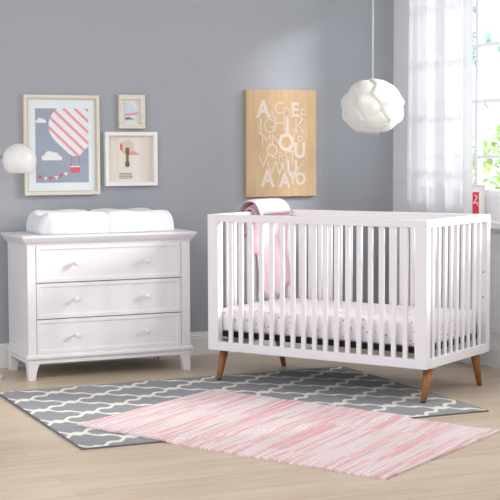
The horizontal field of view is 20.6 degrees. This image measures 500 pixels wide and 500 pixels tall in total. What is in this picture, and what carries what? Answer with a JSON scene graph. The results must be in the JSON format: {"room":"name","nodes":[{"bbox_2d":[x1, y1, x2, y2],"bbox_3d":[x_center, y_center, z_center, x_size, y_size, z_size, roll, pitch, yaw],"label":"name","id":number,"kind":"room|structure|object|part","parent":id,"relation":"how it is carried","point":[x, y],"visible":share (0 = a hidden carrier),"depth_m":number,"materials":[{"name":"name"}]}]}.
{"room":"children's room","nodes":[
{"label":"children's room","id":0,"kind":"room"},
{"bbox_2d":[0,0,393,343],"bbox_3d":[-1.968,-0.571,8.134,6.620,2.600,0.120,-2,5,-24],"label":"wall","id":1,"kind":"structure","parent":0,"point":[193,62],"depth_m":8.79,"materials":[{"name":"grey paint"}]},
{"bbox_2d":[22,94,99,195],"bbox_3d":[-1.147,-0.640,8.409,0.475,0.608,0.030,-2,5,-24],"label":"picture frame","id":2,"kind":"object","parent":1,"relation":"attached to","point":[62,131],"visible":0.99,"depth_m":8.41,"materials":[{"name":"beige wood"}]},
{"bbox_2d":[35,108,88,182],"bbox_3d":[-1.145,-0.637,8.412,0.334,0.450,0.003,-2,5,-24],"label":"print","id":3,"kind":"object","parent":2,"relation":"attached to","point":[61,134],"depth_m":8.41,"materials":[{"name":"blue paper"}]},
{"bbox_2d":[103,132,157,185],"bbox_3d":[-0.742,-0.567,8.589,0.342,0.335,0.040,-2,5,-24],"label":"picture frame","id":4,"kind":"object","parent":1,"relation":"attached to","point":[130,158],"visible":1,"depth_m":8.59,"materials":[{"name":"white wood"}]},
{"bbox_2d":[119,137,139,181],"bbox_3d":[-0.752,-0.566,8.593,0.136,0.276,0.005,-2,5,-24],"label":"print","id":5,"kind":"object","parent":4,"relation":"attached to","point":[129,147],"depth_m":8.59,"materials":[{"name":"beige paper"}]},
{"bbox_2d":[118,95,144,128],"bbox_3d":[-0.737,-0.860,8.575,0.172,0.210,0.032,-2,5,-24],"label":"picture frame","id":6,"kind":"object","parent":1,"relation":"attached to","point":[131,108],"visible":1,"depth_m":8.57,"materials":[{"name":"beige wood"}]},
{"bbox_2d":[125,102,137,120],"bbox_3d":[-0.739,-0.861,8.580,0.083,0.112,0.001,-2,5,-24],"label":"print","id":7,"kind":"object","parent":6,"relation":"attached to","point":[131,108],"depth_m":8.58,"materials":[{"name":"blue"}]},
{"bbox_2d":[0,330,322,367],"bbox_3d":[-1.998,0.659,8.133,6.484,0.148,0.016,-2,5,-24],"label":"baseboard","id":8,"kind":"structure","parent":1,"relation":"attached to","point":[198,340],"depth_m":8.85,"materials":[{"name":"white wood"}]},
{"bbox_2d":[244,89,315,196],"bbox_3d":[0.201,-0.696,9.005,0.505,0.693,0.030,-2,5,-24],"label":"board","id":9,"kind":"object","parent":1,"relation":"attached to","point":[280,125],"visible":1,"depth_m":8.99,"materials":[{"name":"brown wood"}]},
{"bbox_2d":[0,345,499,499],"bbox_3d":[-0.037,1.062,3.898,6.620,0.060,9.620,-2,5,-24],"label":"floor","id":10,"kind":"structure","parent":0,"point":[37,463],"depth_m":5.81,"materials":[{"name":"brown wood"}]},
{"bbox_2d":[0,143,36,380],"bbox_3d":[-1.466,0.067,7.928,0.481,1.354,0.280,-2,4,-17],"label":"floor lamp","id":11,"kind":"object","parent":10,"relation":"on","point":[17,158],"visible":1,"depth_m":7.82,"materials":[{"name":"white metal"}]},
{"bbox_3d":[-1.319,-0.525,7.888,0.195,0.170,0.195,-2,5,-24],"label":"lamp shade","id":12,"kind":"part","parent":11,"relation":"part of","materials":[{"name":"white glass"}]},
{"bbox_2d":[1,228,196,380],"bbox_3d":[-0.899,0.305,8.237,1.058,0.830,0.506,-2,5,-24],"label":"dresser","id":13,"kind":"object","parent":10,"relation":"on","point":[97,296],"visible":1,"depth_m":8.03,"materials":[{"name":"white paint"}]},
{"bbox_3d":[-1.405,0.672,8.271,0.071,0.098,0.071,-2,5,-24],"label":"leg","id":14,"kind":"part","parent":13,"relation":"part of","materials":[{"name":"white paint"}]},
{"bbox_3d":[-1.245,0.697,7.911,0.071,0.098,0.071,-2,5,-24],"label":"leg","id":15,"kind":"part","parent":13,"relation":"part of","materials":[{"name":"white paint"}]},
{"bbox_2d":[26,208,173,234],"bbox_3d":[-0.895,-0.177,8.238,0.840,0.129,0.420,-2,5,-24],"label":"changing pad","id":16,"kind":"object","parent":13,"relation":"on","point":[104,220],"visible":1,"depth_m":8.06,"materials":[{"name":"white fabric"}]},
{"bbox_3d":[-0.901,0.597,8.266,1.022,0.055,0.486,-2,5,-24],"label":"moulding","id":17,"kind":"part","parent":13,"relation":"part of","materials":[{"name":"white paint"}]},
{"bbox_3d":[-0.818,0.069,8.028,0.880,0.210,0.024,-2,5,-24],"label":"drawer","id":18,"kind":"part","parent":13,"relation":"part of","materials":[{"name":"white paint"}]},
{"bbox_3d":[-0.818,0.280,8.043,0.880,0.203,0.024,-2,5,-24],"label":"drawer","id":19,"kind":"part","parent":13,"relation":"part of","materials":[{"name":"white paint"}]},
{"bbox_3d":[-0.817,0.484,8.058,0.880,0.197,0.024,-2,5,-24],"label":"drawer","id":20,"kind":"part","parent":13,"relation":"part of","materials":[{"name":"white paint"}]},
{"bbox_3d":[-0.563,0.642,8.643,0.071,0.098,0.071,-2,5,-24],"label":"leg","id":21,"kind":"part","parent":13,"relation":"part of","materials":[{"name":"white paint"}]},
{"bbox_3d":[-0.403,0.667,8.283,0.071,0.098,0.071,-2,5,-24],"label":"leg","id":22,"kind":"part","parent":13,"relation":"part of","materials":[{"name":"white paint"}]},
{"bbox_2d":[0,366,488,449],"bbox_3d":[-0.088,0.789,7.190,2.117,0.009,1.562,-2,5,-24],"label":"area rug","id":23,"kind":"object","parent":10,"relation":"on","point":[60,409],"visible":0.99,"depth_m":7.32,"materials":[{"name":"grey fabric"}]},
{"bbox_2d":[77,389,499,479],"bbox_3d":[0.168,0.835,6.479,1.812,0.018,1.141,3,5,38],"label":"rag rug","id":24,"kind":"object","parent":10,"relation":"on","point":[346,440],"visible":1,"depth_m":6.38,"materials":[{"name":"pink fabric"}]},
{"bbox_2d":[208,209,490,402],"bbox_3d":[0.548,0.276,7.717,1.370,0.954,0.778,3,5,34],"label":"crib","id":25,"kind":"object","parent":10,"relation":"on","point":[425,228],"visible":0.95,"depth_m":7.46,"materials":[{"name":"white paint"}]},
{"bbox_3d":[-0.197,0.181,7.769,0.070,0.765,0.045,3,5,34],"label":"post","id":26,"kind":"part","parent":25,"relation":"part of","materials":[{"name":"white paint"}]},
{"bbox_3d":[-0.158,0.645,7.848,0.052,0.187,0.098,3,5,34],"label":"leg","id":27,"kind":"part","parent":25,"relation":"part of","materials":[{"name":"brown wood"}]},
{"bbox_3d":[-0.008,-0.204,8.056,0.035,0.040,0.688,3,5,34],"label":"rail","id":28,"kind":"part","parent":25,"relation":"part of","materials":[{"name":"white paint"}]},
{"bbox_3d":[-0.005,0.514,8.108,0.035,0.050,0.688,3,5,34],"label":"rail","id":29,"kind":"part","parent":25,"relation":"part of","materials":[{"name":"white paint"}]},
{"bbox_2d":[239,198,290,297],"bbox_3d":[0.092,-0.016,8.213,0.182,0.582,0.335,3,5,34],"label":"blanket","id":30,"kind":"object","parent":25,"relation":"hanging from","point":[267,206],"visible":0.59,"depth_m":8.14,"materials":[{"name":"pink fabric"}]},
{"bbox_3d":[0.186,0.611,8.359,0.052,0.196,0.099,3,5,34],"label":"leg","id":31,"kind":"part","parent":25,"relation":"part of","materials":[{"name":"brown wood"}]},
{"bbox_3d":[0.212,0.135,8.376,0.070,0.765,0.045,3,5,34],"label":"post","id":32,"kind":"part","parent":25,"relation":"part of","materials":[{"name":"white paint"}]},
{"bbox_3d":[0.341,0.562,7.429,1.230,0.050,0.035,3,5,34],"label":"rail","id":33,"kind":"part","parent":25,"relation":"part of","materials":[{"name":"white paint"}]},
{"bbox_3d":[0.339,-0.157,7.377,1.230,0.040,0.035,3,5,34],"label":"rail","id":34,"kind":"part","parent":25,"relation":"part of","materials":[{"name":"white paint"}]},
{"bbox_2d":[222,297,471,346],"bbox_3d":[0.548,0.395,7.726,1.262,0.132,0.674,3,5,34],"label":"mattress","id":35,"kind":"object","parent":25,"relation":"in","point":[411,309],"visible":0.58,"depth_m":7.50,"materials":[{"name":"fabric"}]},
{"bbox_3d":[0.753,-0.203,7.992,1.230,0.040,0.035,3,5,34],"label":"rail","id":36,"kind":"part","parent":25,"relation":"part of","materials":[{"name":"white paint"}]},
{"bbox_3d":[0.882,0.229,7.045,0.070,0.765,0.045,3,5,34],"label":"post","id":37,"kind":"part","parent":25,"relation":"part of","materials":[{"name":"white paint"}]},
{"bbox_3d":[0.912,0.693,7.130,0.052,0.187,0.098,3,5,34],"label":"leg","id":38,"kind":"part","parent":25,"relation":"part of","materials":[{"name":"brown wood"}]},
{"bbox_3d":[1.100,-0.155,7.312,0.035,0.040,0.688,3,5,34],"label":"rail","id":39,"kind":"part","parent":25,"relation":"part of","materials":[{"name":"white paint"}]},
{"bbox_3d":[1.103,0.563,7.364,0.035,0.050,0.688,3,5,34],"label":"rail","id":40,"kind":"part","parent":25,"relation":"part of","materials":[{"name":"white paint"}]},
{"bbox_3d":[0.756,0.515,8.044,1.230,0.050,0.035,3,5,34],"label":"rail","id":41,"kind":"part","parent":25,"relation":"part of","materials":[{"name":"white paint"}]},
{"bbox_3d":[1.256,0.659,7.640,0.052,0.196,0.099,3,5,34],"label":"leg","id":42,"kind":"part","parent":25,"relation":"part of","materials":[{"name":"brown wood"}]},
{"bbox_3d":[1.291,0.183,7.652,0.070,0.765,0.045,3,5,34],"label":"post","id":43,"kind":"part","parent":25,"relation":"part of","materials":[{"name":"white paint"}]},
{"bbox_2d":[393,0,499,342],"bbox_3d":[2.953,-0.367,5.061,0.120,2.600,9.500,-2,5,-24],"label":"wall","id":44,"kind":"structure","parent":0,"point":[401,7],"depth_m":9.22,"materials":[{"name":"white paint"}]},
{"bbox_2d":[471,341,499,368],"bbox_3d":[2.896,0.858,5.122,0.016,0.148,9.500,-2,5,-24],"label":"baseboard","id":45,"kind":"structure","parent":44,"relation":"attached to","point":[491,358],"depth_m":8.33,"materials":[{"name":"white wood"}]},
{"bbox_2d":[473,0,499,194],"bbox_3d":[1.824,-1.012,7.557,0.085,1.465,3.290,-2,5,-24],"label":"window","id":46,"kind":"structure","parent":44,"relation":"in","point":[479,66],"depth_m":8.46,"materials":[{"name":"white"}]},
{"bbox_3d":[1.824,-1.012,7.557,0.085,1.465,3.290,-2,5,-24],"label":"frame","id":47,"kind":"part","parent":46,"relation":"part of","materials":[{"name":"white wood"}]},
{"bbox_2d":[485,195,499,220],"bbox_3d":[1.763,-0.205,7.603,0.012,0.150,3.320,-2,5,-24],"label":"trim","id":48,"kind":"structure","parent":44,"relation":"attached to","point":[492,202],"depth_m":8.27,"materials":[{"name":"white wood"}]},
{"bbox_2d":[490,232,499,334],"bbox_3d":[2.049,0.293,6.997,0.012,0.610,4.600,-2,5,-24],"label":"trim","id":49,"kind":"structure","parent":44,"relation":"attached to","point":[496,236],"depth_m":8.28,"materials":[{"name":"white"}]},
{"bbox_2d":[490,220,499,229],"bbox_3d":[1.728,-0.105,7.539,0.135,0.040,3.420,-2,5,-24],"label":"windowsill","id":50,"kind":"structure","parent":44,"relation":"attached to","point":[494,224],"depth_m":8.05,"materials":[{"name":"white"}]},
{"bbox_2d":[472,184,484,213],"bbox_3d":[1.365,-0.289,8.325,0.104,0.215,0.018,0,4,8],"label":"picture frame","id":51,"kind":"object","parent":50,"relation":"on","point":[478,193],"visible":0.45,"depth_m":8.32,"materials":[{"name":"beige wood"}]},
{"bbox_2d":[472,192,478,213],"bbox_3d":[1.362,-0.277,8.320,0.038,0.143,0.005,0,4,8],"label":"print","id":52,"kind":"object","parent":51,"relation":"attached to","point":[475,195],"depth_m":8.32,"materials":[{"name":"red paper"}]},
{"bbox_3d":[1.679,-1.719,7.469,0.176,0.021,3.700,-2,5,-24],"label":"curtain rod","id":53,"kind":"object","parent":44,"relation":"attached to","visible":0},
{"bbox_2d":[406,0,472,362],"bbox_3d":[1.156,-0.562,8.553,0.071,2.440,0.769,-2,5,-24],"label":"sheer curtain","id":54,"kind":"object","parent":53,"relation":"hanging from","point":[440,62],"visible":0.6,"depth_m":8.49,"materials":[{"name":"white fabric"}]},
{"bbox_3d":[-0.047,-1.586,3.707,6.620,0.050,9.620,-2,5,-24],"label":"ceiling","id":55,"kind":"structure","parent":0,"visible":0},
{"bbox_2d":[341,0,403,133],"bbox_3d":[0.723,-1.282,8.118,0.363,1.199,0.382,-2,5,-24],"label":"pendant lamp","id":56,"kind":"object","parent":55,"relation":"hanging from","point":[370,106],"visible":1,"depth_m":8.02,"materials":[{"name":"white paper"}]},
{"bbox_3d":[0.724,-0.848,8.149,0.364,0.329,0.383,-2,5,-24],"label":"lamp shade","id":57,"kind":"part","parent":56,"relation":"part of","materials":[{"name":"white paper"}]},
{"bbox_3d":[0.722,-1.442,8.106,0.006,0.878,0.006,0,4,-1],"label":"cord","id":58,"kind":"part","parent":56,"relation":"part of","materials":[{"name":"white plastic"}]},
{"label":"outside","id":59,"kind":"structure","parent":0,"visible":0},
{"bbox_3d":[5.253,0.767,11.099,8.870,0.050,18.500,-2,5,-24],"label":"ground","id":60,"kind":"structure","parent":59,"visible":0},
{"bbox_2d":[473,125,499,189],"bbox_3d":[1.898,-0.099,10.612,1.160,1.778,1.115,2,5,28],"label":"leafy bush","id":61,"kind":"object","parent":60,"relation":"on","point":[488,163],"visible":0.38,"depth_m":10.56,"materials":[{"name":"green plant"}]},
{"bbox_2d":[473,5,499,109],"bbox_3d":[1.940,-0.643,11.258,1.348,2.768,1.063,2,5,24],"label":"leafy bush","id":62,"kind":"object","parent":60,"relation":"on","point":[488,36],"visible":0.09,"depth_m":10.95,"materials":[{"name":"green plant"}]}
]}

